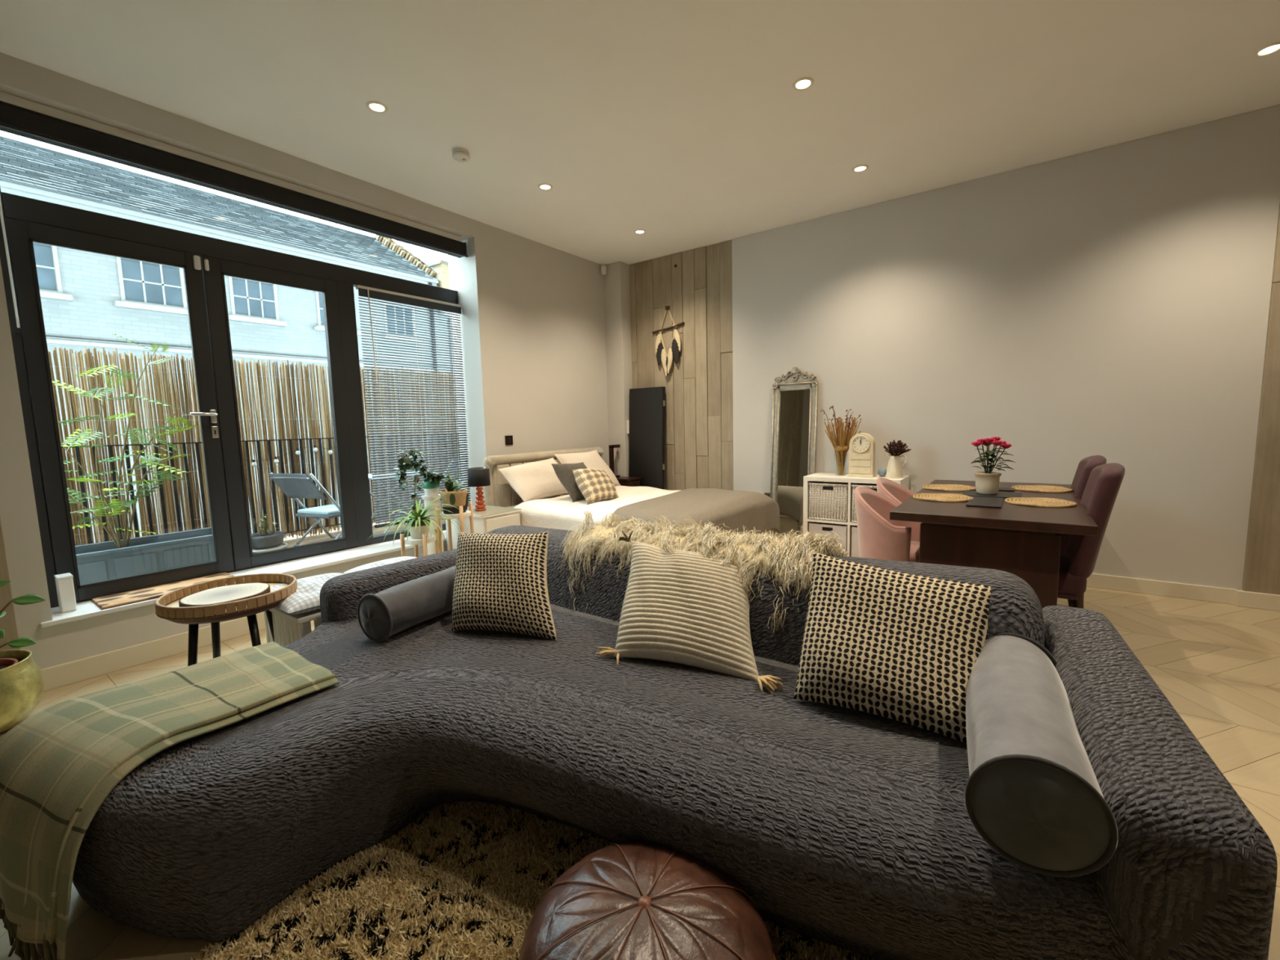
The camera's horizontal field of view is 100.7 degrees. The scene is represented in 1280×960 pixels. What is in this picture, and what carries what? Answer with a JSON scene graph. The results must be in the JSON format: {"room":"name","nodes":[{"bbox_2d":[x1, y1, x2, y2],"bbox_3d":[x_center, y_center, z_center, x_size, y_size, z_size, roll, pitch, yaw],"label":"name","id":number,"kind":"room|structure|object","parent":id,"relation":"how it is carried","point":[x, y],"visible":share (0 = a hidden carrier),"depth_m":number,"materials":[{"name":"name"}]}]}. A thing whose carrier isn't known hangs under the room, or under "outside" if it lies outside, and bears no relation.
{"room":"studio apartment","nodes":[
{"label":"studio apartment","id":0,"kind":"room"},
{"bbox_2d":[0,52,609,669],"bbox_3d":[-2.586,-0.561,3.388,0.400,3.030,7.730,3,7,36],"label":"wall","id":1,"kind":"structure","parent":0,"point":[532,316],"depth_m":4.55,"materials":[{"name":"paint"}]},
{"bbox_2d":[40,612,266,692],"bbox_3d":[-1.666,0.776,4.420,0.016,0.112,4.547,3,7,36],"label":"baseboard","id":2,"kind":"structure","parent":1,"relation":"attached to","point":[73,672],"depth_m":2.90,"materials":[{"name":"paint"}]},
{"bbox_2d":[0,186,457,608],"bbox_3d":[-2.421,-0.733,3.818,0.070,2.585,2.770,3,7,36],"label":"window","id":3,"kind":"structure","parent":1,"relation":"in","point":[15,206],"depth_m":3.38,"materials":[{"name":"black metal"}]},
{"bbox_2d":[4,217,234,601],"bbox_3d":[-2.922,-0.360,3.072,0.142,2.001,0.780,3,7,36],"label":"door","id":4,"kind":"structure","parent":3,"relation":"attached to","point":[21,235],"depth_m":2.91,"materials":[{"name":"black metal"}]},
{"bbox_2d":[0,91,467,328],"bbox_3d":[-2.295,-1.419,3.593,0.112,1.099,2.660,3,7,36],"label":"roller blind","id":5,"kind":"object","parent":3,"relation":"attached to","point":[21,117],"visible":1,"depth_m":3.08,"materials":[{"name":"black metal"}]},
{"bbox_2d":[200,255,357,569],"bbox_3d":[-2.481,-0.440,3.728,0.082,2.001,0.795,3,7,36],"label":"door","id":6,"kind":"structure","parent":3,"relation":"attached to","point":[215,270],"depth_m":3.52,"materials":[{"name":"black metal"}]},
{"bbox_2d":[355,284,471,528],"bbox_3d":[-1.856,-0.593,4.487,0.060,1.874,0.910,3,7,36],"label":"blind","id":7,"kind":"object","parent":3,"relation":"attached to","point":[365,291],"visible":0.77,"depth_m":4.39,"materials":[{"name":"white plastic"}]},
{"bbox_2d":[40,529,446,627],"bbox_3d":[-2.269,0.576,3.813,0.312,0.025,2.760,3,7,36],"label":"window sill","id":8,"kind":"structure","parent":1,"relation":"attached to","point":[87,609],"depth_m":3.59,"materials":[{"name":"paint"}]},
{"bbox_2d":[53,573,76,613],"bbox_3d":[-3.026,0.594,2.794,0.094,0.190,0.058,3,7,36],"label":"box","id":9,"kind":"object","parent":8,"relation":"on","point":[64,582],"visible":1,"depth_m":2.77,"materials":[{"name":"white plastic"}]},
{"bbox_2d":[90,572,235,609],"bbox_3d":[-2.766,0.642,3.123,0.280,0.012,0.625,3,7,36],"label":"mat","id":10,"kind":"object","parent":8,"relation":"on","point":[104,602],"visible":0.73,"depth_m":3.02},
{"bbox_2d":[505,435,513,444],"bbox_3d":[-1.222,-0.371,4.955,0.012,0.088,0.088,3,7,36],"label":"light switch","id":11,"kind":"object","parent":1,"relation":"attached to","point":[508,439],"visible":1,"depth_m":4.95,"materials":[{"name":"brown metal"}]},
{"bbox_2d":[600,265,606,275],"bbox_3d":[-0.399,-2.329,5.873,0.057,0.100,0.060,3,7,36],"label":"sensor","id":12,"kind":"object","parent":1,"relation":"attached to","point":[603,268],"visible":1,"depth_m":5.85,"materials":[{"name":"white plastic"}]},
{"bbox_2d":[253,515,445,554],"bbox_3d":[-2.696,0.621,4.901,1.450,0.130,7.800,3,7,36],"label":"floor","id":13,"kind":"structure","parent":0,"point":[308,539],"depth_m":5.10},
{"bbox_2d":[75,527,214,585],"bbox_3d":[-3.374,0.557,3.659,0.420,0.290,1.060,3,7,36],"label":"planter","id":14,"kind":"object","parent":13,"relation":"on","point":[100,562],"visible":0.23,"depth_m":3.53,"materials":[{"name":"wood"}]},
{"bbox_2d":[52,333,197,548],"bbox_3d":[-3.529,-0.263,3.586,0.702,1.467,0.942,3,7,36],"label":"feathery shrub","id":15,"kind":"object","parent":14,"relation":"on","point":[113,504],"visible":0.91,"depth_m":3.58,"materials":[{"name":"green plant"}]},
{"bbox_2d":[47,346,458,546],"bbox_3d":[-2.978,-0.350,5.364,0.055,1.716,6.014,3,7,36],"label":"bamboo fence","id":16,"kind":"object","parent":13,"relation":"on","point":[111,430],"visible":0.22,"depth_m":4.36,"materials":[{"name":"wood"}]},
{"bbox_2d":[61,434,462,544],"bbox_3d":[-3.079,0.075,5.050,0.040,0.942,7.500,3,7,36],"label":"balcony railing","id":17,"kind":"object","parent":13,"relation":"on","point":[184,444],"visible":0.23,"depth_m":4.34,"materials":[{"name":"black metal"}]},
{"bbox_2d":[244,445,333,466],"bbox_3d":[-3.216,-0.226,4.771,0.040,0.179,1.052,3,7,36],"label":"string lights","id":18,"kind":"object","parent":17,"relation":"hanging from","point":[276,460],"visible":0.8,"depth_m":4.85,"materials":[{"name":"white plastic"}]},
{"bbox_2d":[250,514,287,553],"bbox_3d":[-3.226,0.449,4.557,0.310,0.309,0.310,3,7,36],"label":"bowl planter","id":19,"kind":"object","parent":13,"relation":"on","point":[266,540],"visible":0.95,"depth_m":4.52,"materials":[{"name":"grey plastic"}]},
{"bbox_2d":[250,530,284,549],"bbox_3d":[-3.224,0.518,4.564,0.270,0.110,0.270,3,7,36],"label":"bowl","id":20,"kind":"object","parent":19,"relation":"on","point":[264,540],"depth_m":4.50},
{"bbox_2d":[267,472,342,546],"bbox_3d":[-2.818,0.251,4.671,0.502,0.675,0.542,1,6,22],"label":"bistro chair","id":21,"kind":"object","parent":13,"relation":"on","point":[295,486],"visible":0.77,"depth_m":4.55,"materials":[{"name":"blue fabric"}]},
{"bbox_2d":[368,471,434,533],"bbox_3d":[-2.398,0.233,5.157,0.533,0.587,0.612,3,7,36],"label":"bistro table","id":22,"kind":"object","parent":13,"relation":"on","point":[370,477],"visible":0.1,"depth_m":5.05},
{"bbox_2d":[413,460,461,511],"bbox_3d":[-2.100,0.130,5.662,0.542,0.675,0.502,-7,8,-42],"label":"bistro chair","id":23,"kind":"object","parent":13,"relation":"on","point":[452,460],"visible":0.02,"depth_m":5.76,"materials":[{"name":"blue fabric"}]},
{"bbox_2d":[447,319,457,453],"bbox_3d":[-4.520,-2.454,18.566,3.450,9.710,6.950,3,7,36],"label":"window blind","id":24,"kind":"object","parent":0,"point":[447,319],"visible":0.02,"depth_m":14.94,"materials":[{"name":"white paint"}]},
{"bbox_2d":[603,261,632,476],"bbox_3d":[-0.222,-0.905,6.115,0.250,3.030,0.205,3,7,36],"label":"wall column","id":25,"kind":"structure","parent":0,"point":[616,279],"depth_m":5.98,"materials":[{"name":"paint"}]},
{"bbox_2d":[0,0,1279,265],"bbox_3d":[0.247,-1.978,1.149,7.510,0.120,7.730,3,7,36],"label":"ceiling","id":26,"kind":"structure","parent":0,"point":[684,123],"depth_m":2.82,"materials":[{"name":"paint"}]},
{"bbox_2d":[365,100,388,113],"bbox_3d":[-1.454,-2.061,2.933,0.112,0.006,0.112,3,7,36],"label":"recessed light","id":27,"kind":"object","parent":26,"relation":"in","point":[374,106],"visible":1,"depth_m":2.93,"materials":[{"name":"white plastic"}]},
{"bbox_2d":[452,147,470,162],"bbox_3d":[-1.158,-2.098,3.431,0.112,0.050,0.112,3,7,36],"label":"smoke detector","id":28,"kind":"object","parent":26,"relation":"attached to","point":[459,154],"visible":1,"depth_m":3.40,"materials":[{"name":"white plastic"}]},
{"bbox_2d":[537,183,552,190],"bbox_3d":[-0.707,-2.187,3.958,0.112,0.006,0.112,3,7,36],"label":"recessed light","id":29,"kind":"object","parent":26,"relation":"in","point":[541,186],"visible":1,"depth_m":3.95,"materials":[{"name":"white plastic"}]},
{"bbox_2d":[634,229,645,234],"bbox_3d":[-0.001,-2.306,4.927,0.112,0.006,0.112,3,7,36],"label":"recessed light","id":30,"kind":"object","parent":26,"relation":"in","point":[637,231],"visible":1,"depth_m":4.92,"materials":[{"name":"white plastic"}]},
{"bbox_2d":[792,76,813,90],"bbox_3d":[0.868,-2.105,2.820,0.112,0.006,0.112,3,7,36],"label":"recessed light","id":31,"kind":"object","parent":26,"relation":"in","point":[806,82],"visible":1,"depth_m":2.81,"materials":[{"name":"white plastic"}]},
{"bbox_2d":[852,164,868,172],"bbox_3d":[1.574,-2.224,3.789,0.112,0.006,0.112,3,7,36],"label":"recessed light","id":32,"kind":"object","parent":26,"relation":"in","point":[860,168],"visible":1,"depth_m":3.78,"materials":[{"name":"white plastic"}]},
{"bbox_2d":[1252,41,1279,57],"bbox_3d":[3.134,-2.141,2.638,0.112,0.006,0.112,3,7,36],"label":"recessed light","id":33,"kind":"object","parent":26,"relation":"in","point":[1269,49],"visible":1,"depth_m":2.64,"materials":[{"name":"white plastic"}]},
{"bbox_2d":[0,586,1279,959],"bbox_3d":[0.180,1.169,1.276,8.129,0.100,8.029,3,7,36],"label":"floor","id":34,"kind":"structure","parent":0,"point":[1217,664],"depth_m":2.43,"materials":[{"name":"beige wood"}]},
{"bbox_2d":[0,580,45,733],"bbox_3d":[-2.849,0.216,2.175,0.485,1.753,0.424,1,6,19],"label":"potted plant","id":35,"kind":"object","parent":34,"relation":"on","point":[21,679],"visible":1,"depth_m":2.30,"materials":[{"name":"ceramic"}]},
{"bbox_2d":[155,573,297,666],"bbox_3d":[-1.909,0.772,2.506,0.526,0.535,0.526,4,8,40],"label":"tray table","id":36,"kind":"object","parent":34,"relation":"on","point":[166,606],"visible":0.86,"depth_m":2.39,"materials":[{"name":"brown wood"}]},
{"bbox_2d":[178,582,270,608],"bbox_3d":[-1.920,0.539,2.465,0.316,0.030,0.336,3,7,36],"label":"tray","id":37,"kind":"object","parent":36,"relation":"on","point":[223,594],"visible":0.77,"depth_m":2.44,"materials":[{"name":"white ceramic"}]},
{"bbox_2d":[165,582,288,612],"bbox_3d":[-1.914,0.565,2.484,0.490,0.024,0.490,3,7,36],"label":"tray","id":38,"kind":"object","parent":36,"relation":"on","point":[266,605],"depth_m":2.42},
{"bbox_2d":[263,608,321,647],"bbox_3d":[-1.507,0.788,2.893,0.440,0.400,0.790,3,7,36],"label":"slatted bench","id":39,"kind":"object","parent":34,"relation":"on","point":[288,628],"visible":0.13,"depth_m":2.52,"materials":[{"name":"white paint"}]},
{"bbox_2d":[271,573,343,614],"bbox_3d":[-1.638,0.561,2.687,0.470,0.097,0.430,3,7,36],"label":"seat pad","id":40,"kind":"object","parent":39,"relation":"on","point":[306,598],"visible":0.42,"depth_m":2.50,"materials":[{"name":"white fabric"}]},
{"bbox_2d":[343,556,416,573],"bbox_3d":[-1.386,0.519,3.032,0.470,0.097,0.410,3,7,36],"label":"seat pad","id":41,"kind":"object","parent":39,"relation":"on","point":[382,562],"visible":0.27,"depth_m":3.06,"materials":[{"name":"white fabric"}]},
{"bbox_2d":[400,528,439,557],"bbox_3d":[-1.535,0.630,3.732,0.210,0.540,0.210,-1,6,7],"label":"plant stand","id":42,"kind":"object","parent":34,"relation":"on","point":[424,540],"visible":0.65,"depth_m":3.64,"materials":[{"name":"brown wood"}]},
{"bbox_2d":[368,493,467,551],"bbox_3d":[-1.540,0.289,3.711,0.627,0.351,0.622,-3,6,-18],"label":"spider plant","id":43,"kind":"object","parent":42,"relation":"on","point":[418,525],"visible":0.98,"depth_m":3.64,"materials":[{"name":"green plant"}]},
{"bbox_2d":[404,533,435,544],"bbox_3d":[-1.540,0.416,3.710,0.210,0.030,0.210,-1,6,7],"label":"shelf","id":44,"kind":"object","parent":42,"relation":"attached to","point":[424,540],"depth_m":3.63,"materials":[{"name":"white paint"}]},
{"bbox_2d":[421,493,444,555],"bbox_3d":[-1.619,0.486,4.186,0.180,0.735,0.180,3,7,36],"label":"pedestal","id":45,"kind":"object","parent":34,"relation":"on","point":[431,548],"visible":0.28,"depth_m":4.12,"materials":[{"name":"paint"}]},
{"bbox_2d":[393,448,453,517],"bbox_3d":[-1.582,0.084,3.936,0.309,0.639,0.516,0,6,12],"label":"trailing plant","id":46,"kind":"object","parent":45,"relation":"on","point":[405,463],"visible":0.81,"depth_m":3.92,"materials":[{"name":"green plant"}]},
{"bbox_2d":[435,502,474,552],"bbox_3d":[-1.374,0.524,3.981,0.230,0.690,0.230,-1,6,4],"label":"plant stand","id":47,"kind":"object","parent":34,"relation":"on","point":[461,515],"visible":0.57,"depth_m":3.89,"materials":[{"name":"brown wood"}]},
{"bbox_2d":[435,466,466,514],"bbox_3d":[-1.405,0.072,3.937,0.242,0.341,0.248,-3,6,-15],"label":"basket planter","id":48,"kind":"object","parent":47,"relation":"on","point":[455,496],"visible":0.97,"depth_m":3.88,"materials":[{"name":"wicker"}]},
{"bbox_2d":[439,488,466,506],"bbox_3d":[-1.383,0.134,3.940,0.196,0.118,0.196,3,7,36],"label":"basket","id":49,"kind":"object","parent":48,"relation":"on","point":[456,497],"depth_m":3.87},
{"bbox_2d":[440,510,471,519],"bbox_3d":[-1.380,0.258,3.953,0.230,0.030,0.230,-1,6,4],"label":"shelf","id":50,"kind":"object","parent":47,"relation":"attached to","point":[461,515],"depth_m":3.86,"materials":[{"name":"white paint"}]},
{"bbox_2d":[445,505,521,551],"bbox_3d":[-1.286,0.534,4.416,0.535,0.575,0.394,3,7,36],"label":"nightstand","id":51,"kind":"object","parent":34,"relation":"on","point":[493,517],"visible":0.29,"depth_m":4.26,"materials":[{"name":"white paint"}]},
{"bbox_2d":[465,488,471,510],"bbox_3d":[-1.485,0.166,4.395,0.190,0.170,0.196,-4,7,-24],"label":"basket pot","id":52,"kind":"object","parent":51,"relation":"on","point":[467,495],"visible":0.08,"depth_m":4.38,"materials":[{"name":"wicker"}]},
{"bbox_2d":[467,466,490,511],"bbox_3d":[-1.318,0.076,4.352,0.179,0.350,0.179,3,7,36],"label":"table lamp","id":53,"kind":"object","parent":51,"relation":"on","point":[479,477],"visible":1,"depth_m":4.29,"materials":[{"name":"fabric"}]},
{"bbox_2d":[190,800,875,959],"bbox_3d":[-0.292,1.221,0.247,2.460,0.032,2.813,3,7,36],"label":"shag rug","id":54,"kind":"object","parent":34,"relation":"on","point":[463,880],"visible":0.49,"depth_m":1.40,"materials":[{"name":"carpet"}]},
{"bbox_2d":[518,840,776,959],"bbox_3d":[0.013,0.977,1.071,0.524,0.285,0.524,4,8,44],"label":"pouf","id":55,"kind":"object","parent":54,"relation":"on","point":[633,900],"visible":0.93,"depth_m":1.05,"materials":[{"name":"leather"}]},
{"bbox_2d":[482,446,773,537],"bbox_3d":[-0.094,0.251,4.750,2.129,1.011,1.612,3,7,36],"label":"double bed","id":56,"kind":"object","parent":34,"relation":"on","point":[560,512],"visible":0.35,"depth_m":4.66,"materials":[{"name":"beige fabric"}]},
{"bbox_2d":[498,457,568,502],"bbox_3d":[-0.912,-0.014,4.926,0.261,0.348,0.804,3,7,36],"label":"bed pillow","id":57,"kind":"object","parent":56,"relation":"on","point":[535,480],"visible":0.83,"depth_m":4.77,"materials":[{"name":"white fabric"}]},
{"bbox_2d":[551,462,587,502],"bbox_3d":[-0.551,0.005,4.765,0.209,0.335,0.484,3,7,36],"label":"cushion","id":58,"kind":"object","parent":56,"relation":"on","point":[564,473],"visible":0.53,"depth_m":4.63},
{"bbox_2d":[554,449,620,485],"bbox_3d":[-0.521,-0.100,5.462,0.291,0.393,0.756,3,7,36],"label":"bed pillow","id":59,"kind":"object","parent":56,"relation":"on","point":[591,460],"visible":0.48,"depth_m":5.42,"materials":[{"name":"white fabric"}]},
{"bbox_2d":[572,468,618,504],"bbox_3d":[-0.383,0.035,4.677,0.293,0.276,0.577,3,7,36],"label":"cushion","id":60,"kind":"object","parent":56,"relation":"on","point":[595,485],"visible":1,"depth_m":4.57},
{"bbox_2d":[514,485,681,531],"bbox_3d":[0.032,0.310,4.665,1.622,0.335,1.612,3,7,36],"label":"duvet","id":61,"kind":"object","parent":56,"relation":"on","point":[561,513],"depth_m":4.36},
{"bbox_2d":[611,487,780,538],"bbox_3d":[0.445,0.440,4.386,0.862,0.585,1.636,3,7,36],"label":"throw","id":62,"kind":"object","parent":56,"relation":"on","point":[753,510],"visible":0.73,"depth_m":4.18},
{"bbox_2d":[614,475,641,486],"bbox_3d":[-0.202,0.300,5.985,0.455,0.660,0.224,3,7,36],"label":"nightstand","id":63,"kind":"object","parent":34,"relation":"on","point":[623,481],"visible":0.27,"depth_m":5.82,"materials":[{"name":"brown wood"}]},
{"bbox_2d":[608,444,620,477],"bbox_3d":[-0.287,-0.215,5.980,0.100,0.365,0.175,3,7,36],"label":"lamp","id":64,"kind":"object","parent":63,"relation":"on","point":[611,447],"visible":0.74,"depth_m":5.92,"materials":[{"name":"black metal"}]},
{"bbox_2d":[629,386,665,489],"bbox_3d":[0.118,-0.196,5.900,0.562,1.649,0.142,3,7,36],"label":"panel","id":65,"kind":"object","parent":34,"relation":"on","point":[646,405],"visible":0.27,"depth_m":5.87,"materials":[{"name":"black metal"}]},
{"bbox_2d":[71,524,1277,959],"bbox_3d":[-0.214,0.701,1.663,2.926,0.769,2.093,3,7,36],"label":"curved sofa","id":66,"kind":"object","parent":34,"relation":"on","point":[850,829],"visible":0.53,"depth_m":1.28,"materials":[{"name":"grey fabric"}]},
{"bbox_2d":[0,641,339,959],"bbox_3d":[-1.366,0.877,1.548,0.628,0.474,0.776,3,7,36],"label":"plaid throw","id":67,"kind":"object","parent":66,"relation":"on","point":[59,765],"visible":1,"depth_m":1.36,"materials":[{"name":"fabric"}]},
{"bbox_2d":[357,565,455,642],"bbox_3d":[-0.893,0.502,2.342,0.195,0.200,0.675,2,7,26],"label":"bolster cushion","id":68,"kind":"object","parent":66,"relation":"on","point":[382,615],"visible":0.59,"depth_m":2.11,"materials":[{"name":"grey fabric"}]},
{"bbox_2d":[451,531,557,639],"bbox_3d":[-0.569,0.416,2.193,0.571,0.376,0.289,0,6,15],"label":"cushion","id":69,"kind":"object","parent":66,"relation":"on","point":[500,581],"visible":1,"depth_m":2.11,"materials":[{"name":"beige fabric"}]},
{"bbox_2d":[595,530,783,694],"bbox_3d":[0.172,0.445,1.919,0.738,0.420,0.476,1,7,24],"label":"cushion","id":70,"kind":"object","parent":66,"relation":"on","point":[683,607],"visible":0.97,"depth_m":1.83,"materials":[{"name":"fabric"}]},
{"bbox_2d":[559,511,848,633],"bbox_3d":[0.243,0.472,2.280,1.275,0.641,0.599,3,7,36],"label":"sheepskin","id":71,"kind":"object","parent":66,"relation":"on","point":[791,557],"visible":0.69,"depth_m":2.07,"materials":[{"name":"fur"}]},
{"bbox_2d":[793,551,991,743],"bbox_3d":[0.730,0.450,1.546,0.510,0.388,0.395,3,7,36],"label":"cushion","id":72,"kind":"object","parent":66,"relation":"on","point":[904,647],"visible":0.93,"depth_m":1.46,"materials":[{"name":"beige fabric"}]},
{"bbox_2d":[964,632,1118,877],"bbox_3d":[0.868,0.565,1.208,0.222,0.229,0.658,2,7,31],"label":"bolster cushion","id":73,"kind":"object","parent":66,"relation":"on","point":[1033,793],"visible":0.94,"depth_m":0.98,"materials":[{"name":"grey fabric"}]},
{"bbox_2d":[769,366,818,539],"bbox_3d":[1.435,-0.177,4.975,0.426,1.743,0.143,3,7,36],"label":"mirror","id":74,"kind":"object","parent":34,"relation":"on","point":[795,394],"visible":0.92,"depth_m":4.97,"materials":[{"name":"mirror"}]},
{"bbox_2d":[775,389,809,539],"bbox_3d":[1.437,-0.105,4.982,0.314,1.490,0.007,3,4,36],"label":"mirror glass","id":75,"kind":"object","parent":74,"relation":"attached to","point":[794,405],"depth_m":4.98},
{"bbox_2d":[803,472,909,556],"bbox_3d":[1.853,0.346,4.574,0.770,0.765,0.390,3,7,36],"label":"cube shelf","id":76,"kind":"object","parent":34,"relation":"on","point":[817,477],"visible":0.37,"depth_m":4.46,"materials":[{"name":"white paint"}]},
{"bbox_2d":[808,480,848,522],"bbox_3d":[1.697,0.172,4.649,0.334,0.318,0.358,3,7,36],"label":"wicker basket","id":77,"kind":"object","parent":76,"relation":"on","point":[828,500],"visible":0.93,"depth_m":4.51,"materials":[{"name":"white wicker"}]},
{"bbox_2d":[808,521,847,556],"bbox_3d":[1.708,0.524,4.690,0.314,0.316,0.348,3,7,36],"label":"storage box","id":78,"kind":"object","parent":76,"relation":"on","point":[821,528],"visible":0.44,"depth_m":4.53,"materials":[{"name":"fabric"}]},
{"bbox_2d":[820,404,861,475],"bbox_3d":[1.734,-0.344,4.599,0.280,0.605,0.281,-3,6,-14],"label":"flower vase","id":79,"kind":"object","parent":76,"relation":"on","point":[840,444],"visible":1,"depth_m":4.55,"materials":[{"name":"brown plant"}]},
{"bbox_2d":[851,525,859,557],"bbox_3d":[1.997,0.539,4.481,0.314,0.316,0.348,3,7,36],"label":"storage box","id":80,"kind":"object","parent":76,"relation":"in","point":[855,540],"visible":0.08,"depth_m":4.41,"materials":[{"name":"fabric"}]},
{"bbox_2d":[847,432,875,477],"bbox_3d":[1.866,-0.211,4.457,0.204,0.365,0.113,3,7,36],"label":"clock","id":81,"kind":"object","parent":76,"relation":"on","point":[861,446],"visible":1,"depth_m":4.42,"materials":[{"name":"beige paint"}]},
{"bbox_2d":[851,483,877,523],"bbox_3d":[1.985,0.187,4.440,0.334,0.318,0.358,3,7,36],"label":"wicker basket","id":82,"kind":"object","parent":76,"relation":"on","point":[873,486],"visible":0.19,"depth_m":4.38,"materials":[{"name":"white wicker"}]},
{"bbox_2d":[877,467,886,476],"bbox_3d":[2.027,-0.065,4.434,0.071,0.072,0.072,3,7,36],"label":"glass ball","id":83,"kind":"object","parent":76,"relation":"on","point":[882,472],"visible":0.95,"depth_m":4.41,"materials":[{"name":"glass"}]},
{"bbox_2d":[883,440,911,478],"bbox_3d":[2.091,-0.173,4.324,0.198,0.309,0.208,3,7,36],"label":"jug","id":84,"kind":"object","parent":76,"relation":"on","point":[894,470],"visible":1,"depth_m":4.29,"materials":[{"name":"white ceramic"}]},
{"bbox_2d":[854,486,921,562],"bbox_3d":[1.615,0.458,3.356,0.489,0.814,0.587,3,7,36],"label":"tub chair","id":85,"kind":"object","parent":34,"relation":"on","point":[880,537],"visible":0.64,"depth_m":3.21,"materials":[{"name":"pink fabric"}]},
{"bbox_2d":[909,540,919,562],"bbox_3d":[1.644,0.453,3.334,0.408,0.102,0.430,3,7,36],"label":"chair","id":86,"kind":"object","parent":85,"relation":"on","point":[914,544],"depth_m":3.18,"materials":[{"name":"pink fabric"}]},
{"bbox_2d":[876,477,915,504],"bbox_3d":[1.979,0.397,3.854,0.489,0.814,0.587,3,7,36],"label":"tub chair","id":87,"kind":"object","parent":34,"relation":"on","point":[898,493],"visible":0.17,"depth_m":4.04,"materials":[{"name":"pink fabric"}]},
{"bbox_2d":[889,479,1097,608],"bbox_3d":[2.150,0.478,3.254,0.829,0.765,1.706,3,7,36],"label":"dining table","id":88,"kind":"object","parent":34,"relation":"on","point":[1022,541],"visible":0.41,"depth_m":2.62,"materials":[{"name":"brown wood"}]},
{"bbox_2d":[912,493,973,502],"bbox_3d":[1.810,0.105,3.171,0.319,0.020,0.320,3,7,36],"label":"placemat","id":89,"kind":"object","parent":88,"relation":"on","point":[938,497],"visible":0.99,"depth_m":3.14,"materials":[{"name":"wicker"}]},
{"bbox_2d":[922,484,975,491],"bbox_3d":[2.098,0.053,3.601,0.319,0.020,0.320,3,7,36],"label":"placemat","id":90,"kind":"object","parent":88,"relation":"on","point":[945,487],"visible":0.98,"depth_m":3.56,"materials":[{"name":"wicker"}]},
{"bbox_2d":[965,496,1004,507],"bbox_3d":[1.938,0.123,2.974,0.160,0.008,0.370,3,7,36],"label":"mat","id":91,"kind":"object","parent":88,"relation":"on","point":[994,502],"visible":0.96,"depth_m":2.94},
{"bbox_2d":[961,490,1022,497],"bbox_3d":[2.152,0.089,3.242,0.300,0.008,0.240,3,7,36],"label":"mat","id":92,"kind":"object","parent":88,"relation":"on","point":[970,493],"visible":0.77,"depth_m":3.20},
{"bbox_2d":[970,436,1015,494],"bbox_3d":[2.121,-0.088,3.222,0.220,0.347,0.198,-2,6,-6],"label":"potted plant","id":93,"kind":"object","parent":92,"relation":"on","point":[987,482],"visible":1,"depth_m":3.19,"materials":[{"name":"ceramic"}]},
{"bbox_2d":[998,487,1014,491],"bbox_3d":[2.386,0.061,3.454,0.090,0.008,0.140,3,7,36],"label":"mat","id":94,"kind":"object","parent":88,"relation":"on","point":[1008,489],"visible":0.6,"depth_m":3.43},
{"bbox_2d":[1004,497,1076,507],"bbox_3d":[2.198,0.123,2.915,0.319,0.020,0.320,3,7,36],"label":"placemat","id":95,"kind":"object","parent":88,"relation":"on","point":[1025,501],"visible":1,"depth_m":2.88,"materials":[{"name":"wicker"}]},
{"bbox_2d":[1011,484,1073,493],"bbox_3d":[2.601,0.058,3.434,0.319,0.020,0.320,3,7,36],"label":"placemat","id":96,"kind":"object","parent":88,"relation":"on","point":[1045,489],"visible":1,"depth_m":3.39,"materials":[{"name":"wicker"}]},
{"bbox_2d":[1060,455,1106,607],"bbox_3d":[2.538,0.342,3.353,0.568,1.002,0.460,3,7,36],"label":"chair","id":97,"kind":"object","parent":34,"relation":"on","point":[1086,465],"visible":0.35,"depth_m":3.10,"materials":[{"name":"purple fabric"}]},
{"bbox_2d":[1057,462,1124,608],"bbox_3d":[2.177,0.405,2.840,0.568,1.002,0.460,3,7,36],"label":"chair","id":98,"kind":"object","parent":34,"relation":"on","point":[1078,561],"visible":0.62,"depth_m":2.58,"materials":[{"name":"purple fabric"}]},
{"bbox_2d":[629,104,1279,595],"bbox_3d":[2.487,-0.782,4.327,7.500,3.030,0.231,3,7,36],"label":"wall","id":99,"kind":"structure","parent":0,"point":[1120,303],"depth_m":3.85,"materials":[{"name":"paint"}]},
{"bbox_2d":[652,306,684,377],"bbox_3d":[0.299,-1.488,5.708,0.404,0.750,0.051,3,7,36],"label":"macrame hanging","id":100,"kind":"object","parent":99,"relation":"hanging from","point":[660,351],"visible":1,"depth_m":5.70,"materials":[{"name":"white fabric"}]},
{"bbox_2d":[1086,573,1236,604],"bbox_3d":[2.411,0.680,4.447,3.570,0.101,0.016,3,7,36],"label":"baseboard","id":101,"kind":"structure","parent":99,"relation":"attached to","point":[1188,591],"depth_m":3.60,"materials":[{"name":"paint"}]},
{"bbox_2d":[1235,589,1279,611],"bbox_3d":[4.662,0.798,2.802,2.060,0.101,0.045,3,7,36],"label":"baseboard","id":102,"kind":"object","parent":99,"relation":"attached to","point":[1269,602],"visible":1,"depth_m":3.33,"materials":[{"name":"paint"}]},
{"label":"outside","id":103,"kind":"structure","parent":0,"visible":0},
{"bbox_3d":[-15.513,2.870,17.873,34.200,0.200,50.000,3,7,36],"label":"floor","id":104,"kind":"structure","parent":103,"visible":0},
{"bbox_2d":[0,135,453,542],"bbox_3d":[-11.115,-1.814,11.190,5.850,10.301,13.330,3,7,36],"label":"house","id":105,"kind":"structure","parent":104,"relation":"on","point":[86,298],"depth_m":10.29,"materials":[{"name":"paint"}]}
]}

